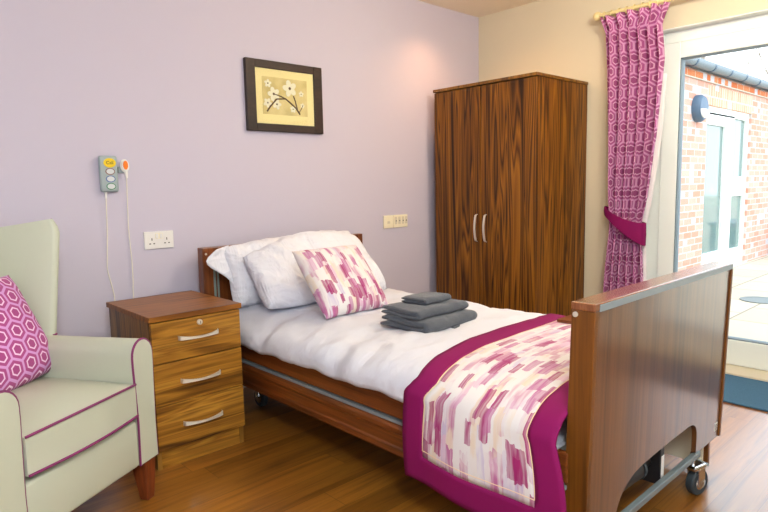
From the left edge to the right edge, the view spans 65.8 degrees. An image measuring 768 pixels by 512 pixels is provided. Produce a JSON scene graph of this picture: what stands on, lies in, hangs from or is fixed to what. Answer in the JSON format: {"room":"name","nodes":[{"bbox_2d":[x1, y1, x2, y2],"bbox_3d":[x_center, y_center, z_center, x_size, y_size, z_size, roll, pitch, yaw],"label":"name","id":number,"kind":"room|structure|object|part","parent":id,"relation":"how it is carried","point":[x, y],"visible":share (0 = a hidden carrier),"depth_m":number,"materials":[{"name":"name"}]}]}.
{"room":"care facility","nodes":[
{"label":"care facility","id":0,"kind":"room"},
{"bbox_2d":[0,0,478,336],"bbox_3d":[-1.088,-0.381,3.074,5.400,2.407,0.200,-7,9,-42],"label":"wall","id":1,"kind":"structure","parent":0,"point":[157,86],"depth_m":3.06,"materials":[{"name":"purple paint"}]},
{"bbox_2d":[98,156,118,300],"bbox_3d":[-1.263,0.027,2.787,0.080,0.983,0.037,-7,9,-42],"label":"handset","id":2,"kind":"object","parent":1,"relation":"attached to","point":[108,173],"visible":0.97,"depth_m":2.73,"materials":[{"name":"grey plastic"}]},
{"bbox_3d":[-1.283,0.125,2.789,0.025,0.790,0.020,-2,7,-9],"label":"cord","id":3,"kind":"part","parent":2,"relation":"part of","materials":[{"name":"beige plastic"}]},
{"bbox_2d":[117,159,133,297],"bbox_3d":[-1.212,0.009,2.834,0.048,0.930,0.036,-7,9,-42],"label":"pendant","id":4,"kind":"object","parent":1,"relation":"attached to","point":[124,165],"visible":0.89,"depth_m":2.79,"materials":[{"name":"grey plastic"}]},
{"bbox_3d":[-1.207,0.050,2.847,0.010,0.845,0.020,-7,9,-42],"label":"cord","id":5,"kind":"part","parent":4,"relation":"part of","materials":[{"name":"beige plastic"}]},
{"bbox_2d":[143,230,173,249],"bbox_3d":[-1.112,-0.080,2.935,0.146,0.086,0.011,-7,9,-42],"label":"wall socket","id":6,"kind":"object","parent":1,"relation":"attached to","point":[155,239],"visible":1,"depth_m":2.93,"materials":[{"name":"white plastic"}]},
{"bbox_2d":[243,57,323,133],"bbox_3d":[-0.558,-0.895,3.362,0.507,0.383,0.025,-7,9,-42],"label":"framed picture","id":7,"kind":"object","parent":1,"relation":"attached to","point":[279,96],"visible":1,"depth_m":3.34,"materials":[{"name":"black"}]},
{"bbox_2d":[262,76,307,116],"bbox_3d":[-0.558,-0.899,3.360,0.298,0.203,0.001,-7,9,-42],"label":"print","id":8,"kind":"object","parent":7,"relation":"attached to","point":[282,96],"depth_m":3.36,"materials":[{"name":"brown paper"}]},
{"bbox_2d":[383,215,392,228],"bbox_3d":[0.029,-0.229,3.986,0.086,0.086,0.010,-7,9,-42],"label":"outlet","id":9,"kind":"object","parent":1,"relation":"attached to","point":[387,220],"visible":1,"depth_m":3.98,"materials":[{"name":"beige plastic"}]},
{"bbox_2d":[393,214,407,227],"bbox_3d":[0.113,-0.240,4.062,0.132,0.086,0.012,-7,9,-42],"label":"outlet","id":10,"kind":"object","parent":1,"relation":"attached to","point":[398,220],"visible":1,"depth_m":4.05,"materials":[{"name":"beige plastic"}]},
{"bbox_2d":[71,387,767,511],"bbox_3d":[0.590,0.961,1.411,4.960,0.060,4.700,-7,9,-42],"label":"floor","id":11,"kind":"structure","parent":0,"point":[288,459],"depth_m":2.25,"materials":[{"name":"brown wood"}]},
{"bbox_2d":[0,218,158,511],"bbox_3d":[-1.264,0.383,1.909,0.781,1.050,0.808,1,7,16],"label":"armchair","id":12,"kind":"object","parent":11,"relation":"on","point":[67,434],"visible":0.96,"depth_m":1.95,"materials":[{"name":"beige fabric"}]},
{"bbox_3d":[-1.307,0.568,1.664,0.667,0.442,0.101,1,7,17],"label":"arm","id":13,"kind":"part","parent":12,"relation":"part of","materials":[{"name":"beige fabric"}]},
{"bbox_2d":[0,275,50,390],"bbox_3d":[-1.302,0.273,1.967,0.214,0.369,0.413,-1,7,6],"label":"cushion","id":14,"kind":"object","parent":12,"relation":"on","point":[24,351],"visible":0.92,"depth_m":2.00,"materials":[{"name":"fabric"}]},
{"bbox_2d":[11,377,136,476],"bbox_3d":[-1.163,0.503,1.895,0.563,0.142,0.442,1,7,16],"label":"seat cushion","id":15,"kind":"object","parent":12,"relation":"on","point":[62,417],"depth_m":1.81,"materials":[{"name":"beige fabric"}]},
{"bbox_3d":[-1.200,0.674,1.927,0.596,0.165,0.456,1,7,16],"label":"seat","id":16,"kind":"part","parent":12,"relation":"part of","materials":[{"name":"beige fabric"}]},
{"bbox_3d":[-1.159,0.505,2.175,0.667,0.442,0.101,1,7,15],"label":"arm","id":17,"kind":"part","parent":12,"relation":"part of","materials":[{"name":"beige fabric"}]},
{"bbox_3d":[-0.865,0.795,2.143,0.062,0.160,0.062,1,7,16],"label":"leg","id":18,"kind":"part","parent":12,"relation":"part of","materials":[{"name":"brown wood"}]},
{"bbox_2d":[106,290,244,470],"bbox_3d":[-0.897,0.510,2.589,0.394,0.622,0.504,-7,9,-42],"label":"bedside cabinet","id":19,"kind":"object","parent":11,"relation":"on","point":[194,337],"visible":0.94,"depth_m":2.43,"materials":[{"name":"brown wood"}]},
{"bbox_3d":[-0.912,0.212,2.564,0.394,0.022,0.478,-7,9,-42],"label":"panel","id":20,"kind":"part","parent":19,"relation":"part of","materials":[{"name":"brown wood"}]},
{"bbox_3d":[-0.758,0.323,2.412,0.378,0.162,0.018,-7,9,-42],"label":"drawer","id":21,"kind":"part","parent":19,"relation":"part of","materials":[{"name":"brown wood"}]},
{"bbox_3d":[-0.754,0.489,2.431,0.378,0.165,0.018,-7,9,-42],"label":"drawer","id":22,"kind":"part","parent":19,"relation":"part of","materials":[{"name":"brown wood"}]},
{"bbox_3d":[-0.743,0.318,2.394,0.170,0.018,0.037,-7,9,-42],"label":"handle","id":23,"kind":"part","parent":19,"relation":"part of","materials":[{"name":"silver metal"}]},
{"bbox_3d":[-0.750,0.664,2.452,0.378,0.179,0.018,-7,9,-42],"label":"drawer","id":24,"kind":"part","parent":19,"relation":"part of","materials":[{"name":"brown wood"}]},
{"bbox_3d":[-0.739,0.490,2.415,0.170,0.018,0.037,-7,9,-42],"label":"handle","id":25,"kind":"part","parent":19,"relation":"part of","materials":[{"name":"silver metal"}]},
{"bbox_3d":[-0.735,0.665,2.435,0.170,0.018,0.037,-7,9,-42],"label":"handle","id":26,"kind":"part","parent":19,"relation":"part of","materials":[{"name":"silver metal"}]},
{"bbox_2d":[197,233,732,511],"bbox_3d":[0.185,0.390,2.589,1.046,0.814,2.140,-7,9,-42],"label":"bed","id":27,"kind":"object","parent":11,"relation":"on","point":[647,366],"visible":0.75,"depth_m":1.83,"materials":[{"name":"brown wood"}]},
{"bbox_3d":[-0.526,0.231,3.339,1.046,0.645,0.055,-7,9,-42],"label":"headboard","id":28,"kind":"part","parent":27,"relation":"part of","materials":[{"name":"brown wood"}]},
{"bbox_3d":[-0.196,0.601,2.289,0.027,0.111,1.970,-7,9,-42],"label":"grooved rail","id":29,"kind":"part","parent":27,"relation":"part of","materials":[{"name":"brown wood"}]},
{"bbox_3d":[-0.189,0.485,2.278,0.022,0.081,1.978,-7,9,-42],"label":"rail","id":30,"kind":"part","parent":27,"relation":"part of","materials":[{"name":"brown wood"}]},
{"bbox_3d":[0.505,0.504,1.537,0.020,0.742,0.084,-7,9,-42],"label":"post","id":31,"kind":"part","parent":27,"relation":"part of","materials":[{"name":"brown wood"}]},
{"bbox_3d":[0.757,0.672,1.848,0.252,0.076,0.072,-7,9,-42],"label":"motor","id":32,"kind":"part","parent":27,"relation":"part of","materials":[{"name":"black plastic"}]},
{"bbox_3d":[0.879,0.404,1.843,0.960,0.632,0.033,-7,9,-42],"label":"footboard","id":33,"kind":"part","parent":27,"relation":"part of","materials":[{"name":"laminate"}]},
{"bbox_3d":[1.052,0.653,2.381,0.013,0.235,0.430,-7,9,-42],"label":"panel","id":34,"kind":"part","parent":27,"relation":"part of","materials":[{"name":"wood"}]},
{"bbox_3d":[1.186,0.724,2.270,0.017,0.123,0.105,-7,9,-42],"label":"leg panel","id":35,"kind":"part","parent":27,"relation":"part of","materials":[{"name":"brown wood"}]},
{"bbox_3d":[1.222,0.354,2.187,0.016,0.627,0.085,-7,9,-42],"label":"post","id":36,"kind":"part","parent":27,"relation":"part of","materials":[{"name":"brown wood"}]},
{"bbox_3d":[0.173,0.411,2.607,0.925,0.048,1.940,-7,9,-42],"label":"mattress","id":37,"kind":"object","parent":27,"relation":"on","visible":0},
{"bbox_2d":[238,288,566,449],"bbox_3d":[0.174,0.329,2.593,1.110,0.161,1.920,-7,9,-42],"label":"duvet","id":38,"kind":"object","parent":37,"relation":"on","point":[355,349],"visible":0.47,"depth_m":2.34,"materials":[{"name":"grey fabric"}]},
{"bbox_2d":[206,230,349,306],"bbox_3d":[-0.508,0.051,3.129,0.920,0.336,0.234,-7,9,-41],"label":"pillow","id":39,"kind":"object","parent":38,"relation":"on","point":[228,261],"visible":0.3,"depth_m":2.89,"materials":[{"name":"white fabric"}]},
{"bbox_2d":[243,230,386,308],"bbox_3d":[-0.358,0.048,3.051,0.737,0.346,0.345,-7,9,-41],"label":"pillow","id":40,"kind":"object","parent":38,"relation":"on","point":[275,273],"visible":0.55,"depth_m":2.84,"materials":[{"name":"white fabric"}]},
{"bbox_2d":[292,245,388,318],"bbox_3d":[-0.191,0.106,2.712,0.375,0.283,0.256,-7,9,-43],"label":"cushion","id":41,"kind":"object","parent":38,"relation":"on","point":[340,279],"visible":1,"depth_m":2.64,"materials":[{"name":"fabric"}]},
{"bbox_2d":[380,309,476,332],"bbox_3d":[0.192,0.257,2.456,0.326,0.058,0.264,-8,9,-44],"label":"towel","id":42,"kind":"object","parent":38,"relation":"on","point":[451,320],"visible":0.71,"depth_m":2.35,"materials":[{"name":"grey fabric"}]},
{"bbox_2d":[381,299,468,319],"bbox_3d":[0.174,0.209,2.465,0.309,0.043,0.216,-7,9,-42],"label":"towel","id":43,"kind":"object","parent":42,"relation":"on","point":[400,309],"visible":0.9,"depth_m":2.38,"materials":[{"name":"grey fabric"}]},
{"bbox_2d":[401,292,450,304],"bbox_3d":[0.179,0.173,2.479,0.138,0.032,0.171,5,9,44],"label":"towel","id":44,"kind":"object","parent":43,"relation":"on","point":[425,298],"visible":1,"depth_m":2.44,"materials":[{"name":"grey fabric"}]},
{"bbox_2d":[402,313,570,511],"bbox_3d":[0.632,0.488,2.109,1.156,0.391,0.693,-7,9,-42],"label":"throw","id":45,"kind":"object","parent":38,"relation":"on","point":[483,419],"visible":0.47,"depth_m":1.73,"materials":[{"name":"fabric"}]},
{"bbox_2d":[433,72,587,315],"bbox_3d":[0.843,-0.267,4.063,0.626,1.746,0.822,-7,9,-42],"label":"wardrobe","id":46,"kind":"object","parent":11,"relation":"on","point":[510,152],"visible":0.79,"depth_m":3.79,"materials":[{"name":"brown wood"}]},
{"bbox_3d":[0.502,-0.286,4.030,0.018,1.637,0.393,-7,9,-42],"label":"door","id":47,"kind":"part","parent":46,"relation":"part of","materials":[{"name":"brown wood"}]},
{"bbox_3d":[0.602,-0.184,3.899,0.036,0.180,0.012,-7,9,-42],"label":"handle","id":48,"kind":"part","parent":46,"relation":"part of","materials":[{"name":"silver metal"}]},
{"bbox_3d":[0.652,-0.179,3.845,0.036,0.180,0.012,-7,9,-42],"label":"handle","id":49,"kind":"part","parent":46,"relation":"part of","materials":[{"name":"silver metal"}]},
{"bbox_3d":[0.780,-0.257,3.732,0.018,1.637,0.411,-7,9,-42],"label":"door","id":50,"kind":"part","parent":46,"relation":"part of","materials":[{"name":"brown wood"}]},
{"bbox_3d":[0.834,-1.126,3.971,0.600,0.019,0.822,-7,9,-42],"label":"panel","id":51,"kind":"part","parent":46,"relation":"part of","materials":[{"name":"brown wood"}]},
{"bbox_2d":[723,374,767,411],"bbox_3d":[2.037,0.718,2.896,0.448,0.011,1.630,-7,9,-42],"label":"door mat","id":52,"kind":"object","parent":11,"relation":"on","point":[742,391],"visible":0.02,"depth_m":3.04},
{"bbox_2d":[418,0,539,17],"bbox_3d":[0.552,-1.461,1.139,5.400,0.120,5.100,-7,9,-42],"label":"ceiling","id":53,"kind":"structure","parent":0,"point":[477,8],"depth_m":4.17,"materials":[{"name":"beige paint"}]},
{"bbox_2d":[479,0,767,297],"bbox_3d":[2.515,-0.442,2.933,0.300,2.407,4.900,-7,9,-42],"label":"wall","id":54,"kind":"structure","parent":0,"point":[562,38],"depth_m":3.95,"materials":[{"name":"beige paint"}]},
{"bbox_2d":[593,0,674,20],"bbox_3d":[2.229,-1.403,2.791,0.127,0.057,2.619,-7,9,-42],"label":"pole","id":55,"kind":"object","parent":54,"relation":"attached to","point":[597,15],"visible":0.8,"depth_m":3.56,"materials":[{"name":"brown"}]},
{"bbox_2d":[600,2,670,291],"bbox_3d":[1.510,-0.432,3.650,0.110,2.082,0.424,-7,9,-42],"label":"curtain","id":56,"kind":"object","parent":55,"relation":"hanging from","point":[636,80],"visible":0.77,"depth_m":3.61,"materials":[{"name":"fabric"}]},
{"bbox_2d":[604,206,645,245],"bbox_3d":[1.488,-0.191,3.713,0.139,0.240,0.298,-5,8,-29],"label":"tieback","id":57,"kind":"object","parent":56,"relation":"attached to","point":[635,231],"visible":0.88,"depth_m":3.62,"materials":[{"name":"pink fabric"}]},
{"bbox_2d":[646,13,767,370],"bbox_3d":[2.347,-0.309,3.064,0.085,1.970,2.000,-7,9,-42],"label":"door","id":58,"kind":"structure","parent":54,"relation":"in","point":[748,33],"depth_m":3.57,"materials":[{"name":"white plastic"}]},
{"bbox_2d":[663,9,767,33],"bbox_3d":[2.300,-0.306,3.020,0.073,1.964,1.998,-7,9,-42],"label":"trim","id":59,"kind":"structure","parent":54,"relation":"attached to","point":[764,11],"depth_m":3.33,"materials":[{"name":"white plastic"}]},
{"bbox_2d":[725,363,767,381],"bbox_3d":[2.312,0.681,3.128,0.250,0.017,2.000,-7,9,-42],"label":"trim","id":60,"kind":"structure","parent":54,"relation":"attached to","point":[762,375],"depth_m":3.34,"materials":[{"name":"beige"}]},
{"label":"outside","id":61,"kind":"structure","parent":0,"visible":0},
{"bbox_2d":[728,255,767,341],"bbox_3d":[8.090,-0.352,11.501,60.000,0.100,60.000,-7,9,-42],"label":"patio","id":62,"kind":"structure","parent":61,"point":[748,320],"depth_m":5.36,"materials":[{"name":"white concrete"}]},
{"bbox_2d":[678,58,767,270],"bbox_3d":[5.418,-1.320,10.055,13.680,2.435,2.736,-7,9,-42],"label":"outbuilding","id":63,"kind":"structure","parent":62,"relation":"on","point":[724,198],"depth_m":7.24,"materials":[{"name":"red brick"}]},
{"bbox_2d":[691,95,709,121],"bbox_3d":[3.430,-1.594,6.405,0.290,0.290,0.114,-7,9,-42],"label":"wall lamp","id":64,"kind":"object","parent":63,"relation":"attached to","point":[700,110],"visible":1,"depth_m":6.34,"materials":[{"name":"grey metal"}]},
{"bbox_2d":[701,108,709,117],"bbox_3d":[3.458,-1.529,6.384,0.236,0.094,0.037,-7,9,-42],"label":"diffuser","id":65,"kind":"object","parent":64,"relation":"attached to","point":[705,112],"depth_m":6.35,"materials":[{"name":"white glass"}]},
{"bbox_3d":[3.894,-0.800,7.081,0.640,1.525,0.006,-7,9,-42],"label":"pane","id":66,"kind":"part","parent":63,"relation":"part of","materials":[{"name":"grey"}]},
{"bbox_3d":[4.533,-0.452,7.712,0.460,0.700,0.006,-7,9,-42],"label":"pane","id":67,"kind":"part","parent":63,"relation":"part of","materials":[{"name":"grey"}]},
{"bbox_3d":[4.513,-1.386,7.601,0.460,0.740,0.006,-7,9,-42],"label":"pane","id":68,"kind":"part","parent":63,"relation":"part of","materials":[{"name":"grey"}]},
{"bbox_2d":[702,48,767,79],"bbox_3d":[9.755,-4.668,17.133,5.182,7.112,3.244,3,8,30],"label":"bare tree","id":69,"kind":"object","parent":62,"relation":"on","point":[746,68],"visible":0.07,"depth_m":16.90,"materials":[{"name":"beige plant"}]},
{"bbox_2d":[739,296,767,303],"bbox_3d":[3.471,0.408,5.471,0.340,0.013,0.340,-7,9,-42],"label":"drain cover","id":70,"kind":"object","parent":62,"relation":"on","point":[752,299],"visible":1,"depth_m":5.49,"materials":[{"name":"grey metal"}]}
]}

